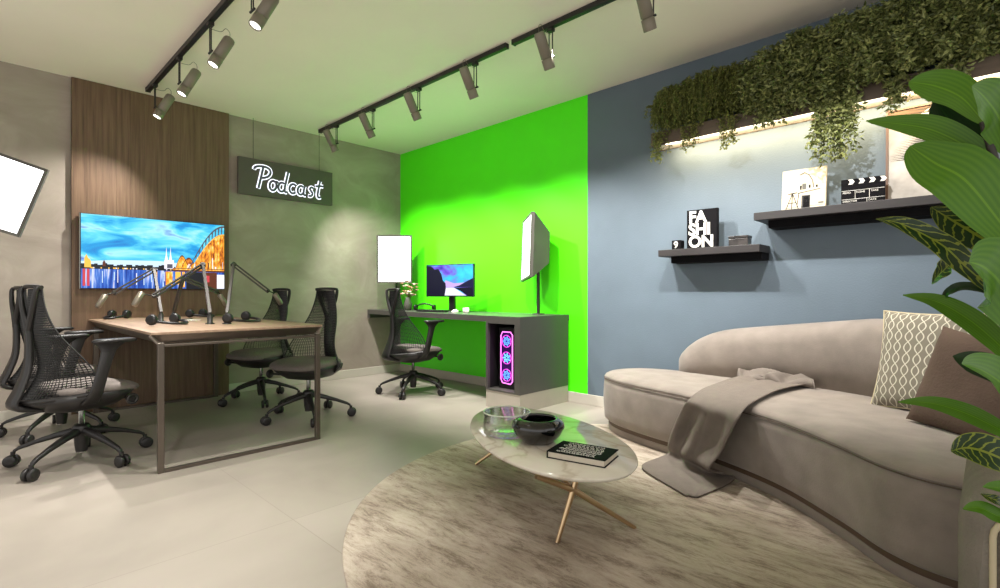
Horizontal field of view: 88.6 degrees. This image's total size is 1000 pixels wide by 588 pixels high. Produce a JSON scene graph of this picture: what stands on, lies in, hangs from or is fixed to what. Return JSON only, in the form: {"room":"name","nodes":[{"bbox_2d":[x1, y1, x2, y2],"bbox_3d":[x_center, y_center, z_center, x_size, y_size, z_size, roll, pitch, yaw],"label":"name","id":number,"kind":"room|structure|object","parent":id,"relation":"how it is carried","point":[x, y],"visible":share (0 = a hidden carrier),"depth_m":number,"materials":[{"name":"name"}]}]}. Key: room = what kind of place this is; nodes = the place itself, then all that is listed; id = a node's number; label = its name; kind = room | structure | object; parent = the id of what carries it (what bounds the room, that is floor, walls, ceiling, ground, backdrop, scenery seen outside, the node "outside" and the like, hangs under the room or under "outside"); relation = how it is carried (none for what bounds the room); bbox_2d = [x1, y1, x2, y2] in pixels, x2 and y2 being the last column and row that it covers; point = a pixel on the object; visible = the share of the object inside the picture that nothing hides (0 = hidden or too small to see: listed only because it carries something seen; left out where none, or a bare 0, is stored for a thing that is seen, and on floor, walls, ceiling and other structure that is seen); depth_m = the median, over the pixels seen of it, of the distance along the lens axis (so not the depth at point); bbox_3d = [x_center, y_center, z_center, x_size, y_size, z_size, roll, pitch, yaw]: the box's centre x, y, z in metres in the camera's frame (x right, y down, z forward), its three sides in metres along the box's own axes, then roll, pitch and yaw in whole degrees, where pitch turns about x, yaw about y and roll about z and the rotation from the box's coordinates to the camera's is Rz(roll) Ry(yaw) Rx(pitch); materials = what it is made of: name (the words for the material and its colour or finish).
{"room":"podcast studio","nodes":[
{"label":"podcast studio","id":0,"kind":"room"},
{"bbox_2d":[0,61,399,410],"bbox_3d":[-3.431,-0.390,4.431,0.120,2.780,6.320,0,0,44],"label":"wall","id":1,"kind":"structure","parent":0,"point":[300,247],"depth_m":5.35,"materials":[{"name":"concrete"}]},
{"bbox_2d":[71,77,228,414],"bbox_3d":[-3.114,-0.389,4.652,0.030,2.778,1.205,0,0,44],"label":"wall panel","id":2,"kind":"object","parent":1,"relation":"attached to","point":[128,161],"depth_m":4.58,"materials":[{"name":"brown wood"}]},
{"bbox_2d":[79,212,224,288],"bbox_3d":[-3.087,-0.348,4.616,0.059,0.629,1.104,0,0,44],"label":"television","id":3,"kind":"object","parent":1,"relation":"attached to","point":[114,250],"visible":0.94,"depth_m":4.53,"materials":[{"name":"black plastic"}]},
{"bbox_2d":[0,364,399,423],"bbox_3d":[-3.424,0.953,4.341,0.014,0.094,6.200,0,0,44],"label":"baseboard","id":4,"kind":"structure","parent":1,"relation":"attached to","point":[8,414],"depth_m":5.62,"materials":[{"name":"paint"}]},
{"bbox_2d":[0,371,608,587],"bbox_3d":[-0.690,1.050,1.712,7.600,0.100,6.200,0,0,44],"label":"floor","id":5,"kind":"structure","parent":0,"point":[279,517],"depth_m":2.65,"materials":[{"name":"concrete"}]},
{"bbox_2d":[0,153,49,237],"bbox_3d":[-3.649,0.006,3.384,0.621,1.978,0.989,0,0,44],"label":"softbox","id":6,"kind":"object","parent":5,"relation":"on","point":[21,182],"visible":1,"depth_m":3.54,"materials":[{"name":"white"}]},
{"bbox_2d":[0,286,119,444],"bbox_3d":[-3.164,0.476,3.717,0.705,1.048,0.699,0,0,34],"label":"office chair","id":7,"kind":"object","parent":5,"relation":"on","point":[7,382],"visible":0.47,"depth_m":3.50,"materials":[{"name":"grey plastic"}]},
{"bbox_2d":[2,284,152,481],"bbox_3d":[-2.477,0.476,3.061,0.706,1.048,0.698,0,0,29],"label":"office chair","id":8,"kind":"object","parent":5,"relation":"on","point":[52,394],"visible":1,"depth_m":2.87,"materials":[{"name":"black plastic"}]},
{"bbox_2d":[88,315,322,473],"bbox_3d":[-2.327,0.610,3.904,2.138,0.781,1.025,0,0,44],"label":"conference table","id":9,"kind":"object","parent":5,"relation":"on","point":[160,334],"visible":0.97,"depth_m":3.27,"materials":[{"name":"brown wood"}]},
{"bbox_2d":[103,310,131,319],"bbox_3d":[-3.198,0.179,4.244,0.166,0.073,0.190,0,0,0],"label":"headphones","id":10,"kind":"object","parent":9,"relation":"on","point":[111,314],"visible":1,"depth_m":4.27,"materials":[{"name":"black plastic"}]},
{"bbox_2d":[107,310,116,316],"bbox_3d":[-3.261,0.178,4.303,0.040,0.072,0.072,0,0,0],"label":"ear cup","id":11,"kind":"object","parent":10,"relation":"on","point":[111,313],"depth_m":4.28,"materials":[{"name":"black plastic"}]},
{"bbox_2d":[122,310,131,318],"bbox_3d":[-3.135,0.178,4.303,0.040,0.072,0.072,0,0,0],"label":"ear cup","id":12,"kind":"object","parent":10,"relation":"on","point":[126,314],"depth_m":4.28,"materials":[{"name":"black plastic"}]},
{"bbox_2d":[95,267,163,320],"bbox_3d":[-2.761,0.006,3.831,0.322,0.424,0.396,0,0,44],"label":"microphone arm","id":13,"kind":"object","parent":9,"relation":"on","point":[102,299],"visible":0.89,"depth_m":3.90,"materials":[{"name":"metal"}]},
{"bbox_2d":[145,313,188,324],"bbox_3d":[-2.239,0.179,3.496,0.190,0.073,0.259,0,0,4],"label":"headphones","id":14,"kind":"object","parent":9,"relation":"on","point":[174,318],"visible":1,"depth_m":3.42,"materials":[{"name":"black plastic"}]},
{"bbox_2d":[145,314,157,324],"bbox_3d":[-2.304,0.178,3.390,0.072,0.072,0.040,0,0,4],"label":"ear cup","id":15,"kind":"object","parent":14,"relation":"on","point":[152,319],"depth_m":3.37,"materials":[{"name":"black plastic"}]},
{"bbox_2d":[169,313,180,321],"bbox_3d":[-2.291,0.178,3.609,0.072,0.072,0.040,0,0,4],"label":"ear cup","id":16,"kind":"object","parent":14,"relation":"on","point":[174,317],"depth_m":3.59,"materials":[{"name":"black plastic"}]},
{"bbox_2d":[131,262,214,323],"bbox_3d":[-2.311,-0.011,3.657,0.513,0.460,0.517,0,0,44],"label":"microphone arm","id":17,"kind":"object","parent":9,"relation":"on","point":[202,265],"visible":0.99,"depth_m":3.71,"materials":[{"name":"metal"}]},
{"bbox_2d":[171,276,226,313],"bbox_3d":[-2.465,0.038,4.229,0.190,0.361,0.423,0,0,44],"label":"microphone arm","id":18,"kind":"object","parent":9,"relation":"on","point":[180,287],"visible":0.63,"depth_m":4.13,"materials":[{"name":"metal"}]},
{"bbox_2d":[185,309,214,317],"bbox_3d":[-2.648,0.179,4.566,0.190,0.073,0.226,0,0,2],"label":"headphones","id":19,"kind":"object","parent":9,"relation":"on","point":[189,313],"visible":0.91,"depth_m":4.48,"materials":[{"name":"black plastic"}]},
{"bbox_2d":[185,309,194,317],"bbox_3d":[-2.709,0.178,4.475,0.072,0.072,0.040,0,0,2],"label":"ear cup","id":20,"kind":"object","parent":19,"relation":"on","point":[189,313],"depth_m":4.46,"materials":[{"name":"black plastic"}]},
{"bbox_2d":[198,309,207,314],"bbox_3d":[-2.704,0.178,4.661,0.072,0.072,0.040,0,0,2],"label":"ear cup","id":21,"kind":"object","parent":19,"relation":"on","point":[202,311],"depth_m":4.64,"materials":[{"name":"black plastic"}]},
{"bbox_2d":[222,311,260,322],"bbox_3d":[-1.892,0.179,3.812,0.191,0.073,0.432,0,0,-10],"label":"headphones","id":22,"kind":"object","parent":9,"relation":"on","point":[227,318],"visible":1,"depth_m":3.67,"materials":[{"name":"black plastic"}]},
{"bbox_2d":[222,313,233,322],"bbox_3d":[-1.917,0.178,3.609,0.072,0.072,0.040,0,0,-10],"label":"ear cup","id":23,"kind":"object","parent":22,"relation":"on","point":[227,318],"depth_m":3.59,"materials":[{"name":"black plastic"}]},
{"bbox_2d":[241,311,250,319],"bbox_3d":[-1.982,0.178,3.995,0.072,0.072,0.040,0,0,-10],"label":"ear cup","id":24,"kind":"object","parent":22,"relation":"on","point":[245,315],"depth_m":3.98,"materials":[{"name":"black plastic"}]},
{"bbox_2d":[222,262,282,323],"bbox_3d":[-2.017,-0.016,3.972,0.304,0.470,0.769,0,0,5],"label":"microphone arm","id":25,"kind":"object","parent":9,"relation":"on","point":[233,264],"visible":0.96,"depth_m":4.12,"materials":[{"name":"metal"}]},
{"bbox_2d":[217,288,301,407],"bbox_3d":[-2.239,0.476,4.756,0.693,1.048,0.727,0,0,25],"label":"office chair","id":26,"kind":"object","parent":5,"relation":"on","point":[260,358],"visible":0.64,"depth_m":4.70,"materials":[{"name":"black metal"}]},
{"bbox_2d":[260,287,355,427],"bbox_3d":[-1.547,0.476,4.125,0.701,1.048,0.704,0,0,18],"label":"office chair","id":27,"kind":"object","parent":5,"relation":"on","point":[297,367],"visible":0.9,"depth_m":4.14,"materials":[{"name":"black plastic"}]},
{"bbox_2d":[375,288,445,399],"bbox_3d":[-0.859,0.476,5.146,0.699,1.048,0.710,0,0,-44],"label":"office chair","id":28,"kind":"object","parent":5,"relation":"on","point":[395,351],"visible":1,"depth_m":4.94,"materials":[{"name":"grey plastic"}]},
{"bbox_2d":[368,309,568,408],"bbox_3d":[-0.553,0.600,5.404,2.650,0.800,0.684,0,0,44],"label":"desk","id":29,"kind":"object","parent":5,"relation":"on","point":[540,341],"visible":0.89,"depth_m":4.51,"materials":[{"name":"laminate"}]},
{"bbox_2d":[377,235,411,308],"bbox_3d":[-1.261,-0.245,6.199,0.415,0.889,0.233,0,0,-2],"label":"softbox","id":30,"kind":"object","parent":29,"relation":"on","point":[394,252],"visible":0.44,"depth_m":6.09,"materials":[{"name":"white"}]},
{"bbox_2d":[378,237,409,280],"bbox_3d":[-1.256,-0.404,6.089,0.260,0.530,0.270,0,0,44],"label":"diffuser","id":31,"kind":"object","parent":30,"relation":"attached to","point":[393,252],"depth_m":6.09,"materials":[{"name":"white fabric"}]},
{"bbox_2d":[400,280,418,309],"bbox_3d":[-1.074,0.025,5.979,0.217,0.349,0.231,0,0,-31],"label":"flower vase","id":32,"kind":"object","parent":29,"relation":"on","point":[407,304],"visible":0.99,"depth_m":5.94,"materials":[{"name":"white plant"}]},
{"bbox_2d":[413,303,435,309],"bbox_3d":[-0.871,0.158,5.935,0.272,0.084,0.068,0,0,21],"label":"headset","id":33,"kind":"object","parent":29,"relation":"on","point":[415,306],"visible":0.9,"depth_m":5.94,"materials":[{"name":"black plastic"}]},
{"bbox_2d":[416,309,450,311],"bbox_3d":[-0.699,0.189,5.439,0.420,0.023,0.130,0,0,38],"label":"keyboard","id":34,"kind":"object","parent":29,"relation":"on","point":[417,310],"visible":0.98,"depth_m":5.40,"materials":[{"name":"black plastic"}]},
{"bbox_2d":[426,263,474,311],"bbox_3d":[-0.517,-0.052,5.416,0.630,0.505,0.220,0,0,32],"label":"computer monitor","id":35,"kind":"object","parent":29,"relation":"on","point":[452,281],"visible":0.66,"depth_m":5.39,"materials":[{"name":"black plastic"}]},
{"bbox_2d":[463,308,468,312],"bbox_3d":[-0.344,0.175,5.179,0.063,0.050,0.068,0,0,-5],"label":"mug","id":36,"kind":"object","parent":29,"relation":"on","point":[465,310],"visible":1,"depth_m":5.16,"materials":[{"name":"white ceramic"}]},
{"bbox_2d":[499,326,513,389],"bbox_3d":[0.214,0.568,4.611,0.210,0.535,0.448,0,0,44],"label":"case","id":37,"kind":"object","parent":29,"relation":"in","point":[506,334],"visible":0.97,"depth_m":4.46,"materials":[{"name":"black plastic"}]},
{"bbox_2d":[520,211,549,314],"bbox_3d":[0.341,-0.265,4.771,0.241,0.930,0.470,0,0,-8],"label":"softbox","id":38,"kind":"object","parent":29,"relation":"on","point":[535,249],"visible":0.96,"depth_m":4.63,"materials":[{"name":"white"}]},
{"bbox_2d":[521,215,530,278],"bbox_3d":[0.244,-0.418,4.757,0.029,0.580,0.426,0,0,-8],"label":"diffuser","id":39,"kind":"object","parent":38,"relation":"attached to","point":[526,224],"depth_m":4.75,"materials":[{"name":"white fabric"}]},
{"bbox_2d":[342,424,917,587],"bbox_3d":[0.839,0.995,2.379,3.004,0.010,3.004,0,0,44],"label":"round rug","id":40,"kind":"object","parent":5,"relation":"on","point":[442,519],"visible":0.57,"depth_m":2.08,"materials":[{"name":"beige carpet"}]},
{"bbox_2d":[470,407,637,543],"bbox_3d":[0.206,0.841,2.483,0.648,0.312,1.248,0,0,-16],"label":"coffee table","id":41,"kind":"object","parent":40,"relation":"on","point":[530,458],"visible":0.77,"depth_m":2.16,"materials":[{"name":"stone"}]},
{"bbox_2d":[483,405,530,438],"bbox_3d":[0.034,0.627,2.482,0.232,0.114,0.232,0,0,44],"label":"glass bowl","id":42,"kind":"object","parent":41,"relation":"on","point":[498,433],"visible":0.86,"depth_m":2.43,"materials":[{"name":"clear glass"}]},
{"bbox_2d":[512,413,564,444],"bbox_3d":[0.176,0.629,2.364,0.245,0.108,0.244,0,0,44],"label":"bowl","id":43,"kind":"object","parent":41,"relation":"on","point":[542,429],"visible":0.98,"depth_m":2.28,"materials":[{"name":"black ceramic"}]},
{"bbox_2d":[547,441,618,467],"bbox_3d":[0.345,0.668,2.134,0.252,0.032,0.170,0,0,31],"label":"book","id":44,"kind":"object","parent":41,"relation":"on","point":[597,456],"visible":1,"depth_m":2.10,"materials":[{"name":"paper"}]},
{"bbox_2d":[603,319,966,587],"bbox_3d":[1.583,0.573,2.630,2.846,0.855,1.690,0,0,44],"label":"curved sofa","id":45,"kind":"object","parent":40,"relation":"on","point":[888,484],"visible":0.8,"depth_m":2.39,"materials":[{"name":"beige fabric"}]},
{"bbox_2d":[642,368,816,496],"bbox_3d":[1.330,0.735,2.955,1.256,0.506,0.588,0,0,-39],"label":"throw blanket","id":46,"kind":"object","parent":45,"relation":"on","point":[702,428],"visible":0.98,"depth_m":2.77,"materials":[{"name":"grey fabric"}]},
{"bbox_2d":[870,310,999,409],"bbox_3d":[2.061,0.331,2.420,0.190,0.503,0.543,0,0,-21],"label":"throw cushion","id":47,"kind":"object","parent":45,"relation":"on","point":[909,340],"visible":0.5,"depth_m":2.50,"materials":[{"name":"fabric"}]},
{"bbox_2d":[906,326,999,435],"bbox_3d":[1.937,0.392,2.050,0.214,0.496,0.534,0,0,-13],"label":"throw cushion","id":48,"kind":"object","parent":45,"relation":"on","point":[944,377],"visible":0.62,"depth_m":2.11,"materials":[{"name":"brown fabric"}]},
{"bbox_2d":[958,436,999,587],"bbox_3d":[1.525,0.650,0.978,0.950,0.700,0.628,0,0,44],"label":"armchair","id":49,"kind":"object","parent":40,"relation":"on","point":[978,535],"visible":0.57,"depth_m":1.08,"materials":[{"name":"beige fabric"}]},
{"bbox_2d":[866,69,999,522],"bbox_3d":[0.853,0.292,0.740,0.333,1.416,0.531,0,0,-2],"label":"potted plant","id":50,"kind":"object","parent":5,"relation":"on","point":[957,160],"visible":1,"depth_m":0.87,"materials":[{"name":"green plant"}]},
{"bbox_2d":[0,0,880,153],"bbox_3d":[-0.690,-1.830,1.712,7.600,0.100,6.200,0,0,44],"label":"ceiling","id":51,"kind":"structure","parent":0,"point":[313,64],"depth_m":3.68,"materials":[{"name":"paint"}]},
{"bbox_2d":[145,0,233,92],"bbox_3d":[-1.542,-1.762,2.990,4.212,0.036,0.038,0,0,44],"label":"track","id":52,"kind":"object","parent":51,"relation":"attached to","point":[222,5],"visible":1,"depth_m":3.56,"materials":[{"name":"metal"}]},
{"bbox_2d":[152,83,174,119],"bbox_3d":[-2.839,-1.601,4.324,0.074,0.286,0.163,0,0,44],"label":"track spotlight","id":53,"kind":"object","parent":52,"relation":"attached to","point":[159,113],"visible":1,"depth_m":4.29,"materials":[{"name":"metal"}]},
{"bbox_2d":[176,56,200,97],"bbox_3d":[-2.328,-1.601,3.832,0.074,0.286,0.163,0,0,44],"label":"track spotlight","id":54,"kind":"object","parent":52,"relation":"attached to","point":[190,80],"visible":1,"depth_m":3.80,"materials":[{"name":"metal"}]},
{"bbox_2d":[207,21,234,68],"bbox_3d":[-1.823,-1.601,3.347,0.074,0.286,0.163,0,0,44],"label":"track spotlight","id":55,"kind":"object","parent":52,"relation":"attached to","point":[218,56],"visible":1,"depth_m":3.32,"materials":[{"name":"metal"}]},
{"bbox_2d":[248,0,278,30],"bbox_3d":[-1.318,-1.601,2.862,0.074,0.286,0.163,0,0,44],"label":"track spotlight","id":56,"kind":"object","parent":52,"relation":"attached to","point":[260,17],"visible":1,"depth_m":2.83,"materials":[{"name":"metal"}]},
{"bbox_2d":[237,156,331,205],"bbox_3d":[-2.258,-1.386,5.457,0.048,0.788,1.006,0,0,44],"label":"sign","id":57,"kind":"object","parent":51,"relation":"hanging from","point":[255,177],"visible":1,"depth_m":5.40,"materials":[{"name":"metal"}]},
{"bbox_2d":[318,42,508,133],"bbox_3d":[-0.957,-1.762,4.619,2.797,0.036,0.038,0,0,44],"label":"track","id":58,"kind":"object","parent":51,"relation":"attached to","point":[505,46],"visible":1,"depth_m":4.27,"materials":[{"name":"metal"}]},
{"bbox_2d":[323,124,338,152],"bbox_3d":[-1.746,-1.600,5.288,0.074,0.289,0.172,0,0,44],"label":"track spotlight","id":59,"kind":"object","parent":58,"relation":"attached to","point":[333,145],"visible":1,"depth_m":5.27,"materials":[{"name":"metal"}]},
{"bbox_2d":[358,107,375,138],"bbox_3d":[-1.249,-1.600,4.810,0.074,0.289,0.172,0,0,44],"label":"track spotlight","id":60,"kind":"object","parent":58,"relation":"attached to","point":[368,128],"visible":1,"depth_m":4.79,"materials":[{"name":"metal"}]},
{"bbox_2d":[403,86,421,120],"bbox_3d":[-0.737,-1.600,4.318,0.074,0.289,0.172,0,0,44],"label":"track spotlight","id":61,"kind":"object","parent":58,"relation":"attached to","point":[413,108],"visible":1,"depth_m":4.30,"materials":[{"name":"metal"}]},
{"bbox_2d":[459,60,478,99],"bbox_3d":[-0.232,-1.600,3.833,0.074,0.289,0.172,0,0,44],"label":"track spotlight","id":62,"kind":"object","parent":58,"relation":"attached to","point":[466,76],"visible":1,"depth_m":3.81,"materials":[{"name":"metal"}]},
{"bbox_2d":[511,0,615,45],"bbox_3d":[1.014,-1.762,2.723,2.557,0.036,0.038,0,0,44],"label":"track","id":63,"kind":"object","parent":51,"relation":"attached to","point":[592,6],"visible":1,"depth_m":3.29,"materials":[{"name":"metal"}]},
{"bbox_2d":[534,24,554,70],"bbox_3d":[0.290,-1.600,3.330,0.074,0.289,0.172,0,0,44],"label":"track spotlight","id":64,"kind":"object","parent":63,"relation":"attached to","point":[543,46],"visible":1,"depth_m":3.31,"materials":[{"name":"metal"}]},
{"bbox_2d":[636,0,656,32],"bbox_3d":[0.806,-1.600,2.835,0.074,0.289,0.172,0,0,44],"label":"track spotlight","id":65,"kind":"object","parent":63,"relation":"attached to","point":[647,15],"visible":1,"depth_m":2.82,"materials":[{"name":"metal"}]},
{"bbox_2d":[400,0,999,395],"bbox_3d":[1.500,-0.390,3.990,7.600,2.780,0.120,0,0,44],"label":"wall","id":66,"kind":"structure","parent":0,"point":[582,164],"depth_m":4.30,"materials":[{"name":"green paint"}]},
{"bbox_2d":[400,364,603,407],"bbox_3d":[1.458,0.953,3.936,7.586,0.094,0.016,0,0,44],"label":"baseboard","id":67,"kind":"structure","parent":66,"relation":"attached to","point":[593,400],"depth_m":5.63,"materials":[{"name":"paint"}]},
{"bbox_2d":[658,244,769,263],"bbox_3d":[1.536,-0.275,3.719,0.717,0.100,0.220,0,0,44],"label":"wall shelf","id":68,"kind":"object","parent":66,"relation":"attached to","point":[753,252],"visible":1,"depth_m":3.62,"materials":[{"name":"grey laminate"}]},
{"bbox_2d":[672,240,683,248],"bbox_3d":[1.350,-0.361,3.884,0.072,0.072,0.062,0,0,44],"label":"desk calendar","id":69,"kind":"object","parent":68,"relation":"on","point":[676,244],"visible":0.91,"depth_m":3.86,"materials":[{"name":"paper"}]},
{"bbox_2d":[687,208,718,247],"bbox_3d":[1.482,-0.468,3.744,0.219,0.285,0.040,0,0,42],"label":"book","id":70,"kind":"object","parent":68,"relation":"on","point":[702,224],"visible":0.98,"depth_m":3.72,"materials":[{"name":"paper"}]},
{"bbox_2d":[728,235,751,245],"bbox_3d":[1.675,-0.361,3.573,0.132,0.072,0.084,0,0,44],"label":"box","id":71,"kind":"object","parent":68,"relation":"on","point":[741,239],"visible":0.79,"depth_m":3.54,"materials":[{"name":"grey"}]},
{"bbox_2d":[651,100,814,150],"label":"planter","id":72,"kind":"object","parent":66,"relation":"attached to","point":[707,132],"depth_m":3.63,"materials":[{"name":"brown wood"}]},
{"bbox_2d":[643,85,676,163],"bbox_3d":[1.252,-1.282,3.934,0.259,0.611,0.305,0,0,44],"label":"fern","id":73,"kind":"object","parent":72,"relation":"in","point":[658,106],"visible":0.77,"depth_m":3.89,"materials":[{"name":"green plant"}]},
{"bbox_2d":[664,80,696,134],"bbox_3d":[1.359,-1.397,3.856,0.289,0.421,0.279,0,0,19],"label":"fern","id":74,"kind":"object","parent":72,"relation":"in","point":[673,114],"visible":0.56,"depth_m":3.80,"materials":[{"name":"green plant"}]},
{"bbox_2d":[671,72,712,153],"bbox_3d":[1.414,-1.319,3.784,0.314,0.598,0.245,0,0,26],"label":"fern","id":75,"kind":"object","parent":72,"relation":"in","point":[688,80],"visible":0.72,"depth_m":3.74,"materials":[{"name":"green plant"}]},
{"bbox_2d":[687,65,732,123],"bbox_3d":[1.515,-1.415,3.682,0.402,0.438,0.289,0,0,44],"label":"fern","id":76,"kind":"object","parent":72,"relation":"in","point":[707,79],"visible":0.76,"depth_m":3.65,"materials":[{"name":"green plant"}]},
{"bbox_2d":[705,60,740,149],"bbox_3d":[1.613,-1.307,3.611,0.334,0.610,0.264,0,0,44],"label":"fern","id":77,"kind":"object","parent":72,"relation":"in","point":[729,74],"visible":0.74,"depth_m":3.57,"materials":[{"name":"green plant"}]},
{"bbox_2d":[722,57,763,114],"bbox_3d":[1.713,-1.404,3.514,0.296,0.431,0.268,0,0,-7],"label":"fern","id":78,"kind":"object","parent":72,"relation":"in","point":[739,63],"visible":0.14,"depth_m":3.49,"materials":[{"name":"green plant"}]},
{"bbox_2d":[732,43,796,129],"bbox_3d":[1.779,-1.390,3.396,0.356,0.620,0.450,0,0,-40],"label":"shrub","id":79,"kind":"object","parent":72,"relation":"in","point":[763,85],"visible":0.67,"depth_m":3.34,"materials":[{"name":"green plant"}]},
{"bbox_2d":[754,195,945,229],"bbox_3d":[2.343,-0.480,2.922,1.605,0.100,0.250,0,0,44],"label":"wall shelf","id":80,"kind":"object","parent":66,"relation":"attached to","point":[917,207],"visible":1,"depth_m":3.06,"materials":[{"name":"grey laminate"}]},
{"bbox_2d":[781,165,826,209],"bbox_3d":[1.967,-0.667,3.314,0.250,0.276,0.059,0,0,44],"label":"print","id":81,"kind":"object","parent":80,"relation":"on","point":[801,188],"visible":0.85,"depth_m":3.30},
{"bbox_2d":[841,175,886,203],"bbox_3d":[2.175,-0.610,3.063,0.224,0.158,0.020,0,0,42],"label":"clapperboard","id":82,"kind":"object","parent":80,"relation":"on","point":[865,189],"visible":0.99,"depth_m":3.06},
{"bbox_2d":[885,102,932,199],"bbox_3d":[2.475,-0.810,2.912,0.450,0.561,0.056,0,0,44],"label":"print","id":83,"kind":"object","parent":80,"relation":"on","point":[899,183],"visible":0.13,"depth_m":3.02},
{"bbox_2d":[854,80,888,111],"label":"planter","id":84,"kind":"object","parent":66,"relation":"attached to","point":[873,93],"depth_m":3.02,"materials":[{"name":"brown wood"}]},
{"bbox_2d":[757,24,838,123],"bbox_3d":[1.917,-1.409,3.277,0.486,0.582,0.365,0,0,29],"label":"shrub","id":85,"kind":"object","parent":84,"relation":"in","point":[795,67],"visible":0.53,"depth_m":3.20,"materials":[{"name":"green plant"}]},
{"bbox_2d":[790,7,867,167],"bbox_3d":[2.017,-1.244,3.150,0.471,0.951,0.367,0,0,44],"label":"hanging plant","id":86,"kind":"object","parent":84,"relation":"in","point":[837,108],"visible":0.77,"depth_m":3.08,"materials":[{"name":"green plant"}]},
{"bbox_2d":[823,0,908,91],"bbox_3d":[2.160,-1.438,3.016,0.478,0.553,0.363,0,0,44],"label":"shrub","id":87,"kind":"object","parent":84,"relation":"in","point":[861,64],"visible":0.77,"depth_m":2.94,"materials":[{"name":"green plant"}]},
{"bbox_2d":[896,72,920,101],"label":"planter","id":88,"kind":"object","parent":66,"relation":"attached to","point":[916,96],"depth_m":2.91,"materials":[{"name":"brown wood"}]},
{"bbox_2d":[865,0,949,113],"bbox_3d":[2.283,-1.368,2.901,0.357,0.700,0.496,0,0,-43],"label":"shrub","id":89,"kind":"object","parent":88,"relation":"in","point":[901,38],"visible":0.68,"depth_m":2.82,"materials":[{"name":"green plant"}]},
{"bbox_2d":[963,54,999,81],"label":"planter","id":90,"kind":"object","parent":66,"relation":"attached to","point":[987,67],"depth_m":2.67,"materials":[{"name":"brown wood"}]},
{"bbox_2d":[898,0,999,110],"bbox_3d":[2.424,-1.345,2.764,0.493,0.773,0.352,0,0,44],"label":"shrub","id":91,"kind":"object","parent":90,"relation":"in","point":[950,12],"visible":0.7,"depth_m":2.69,"materials":[{"name":"green plant"}]},
{"bbox_2d":[951,0,999,63],"bbox_3d":[2.585,-1.468,2.629,0.500,0.565,0.352,0,0,44],"label":"shrub","id":92,"kind":"object","parent":90,"relation":"in","point":[994,33],"visible":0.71,"depth_m":2.61,"materials":[{"name":"green plant"}]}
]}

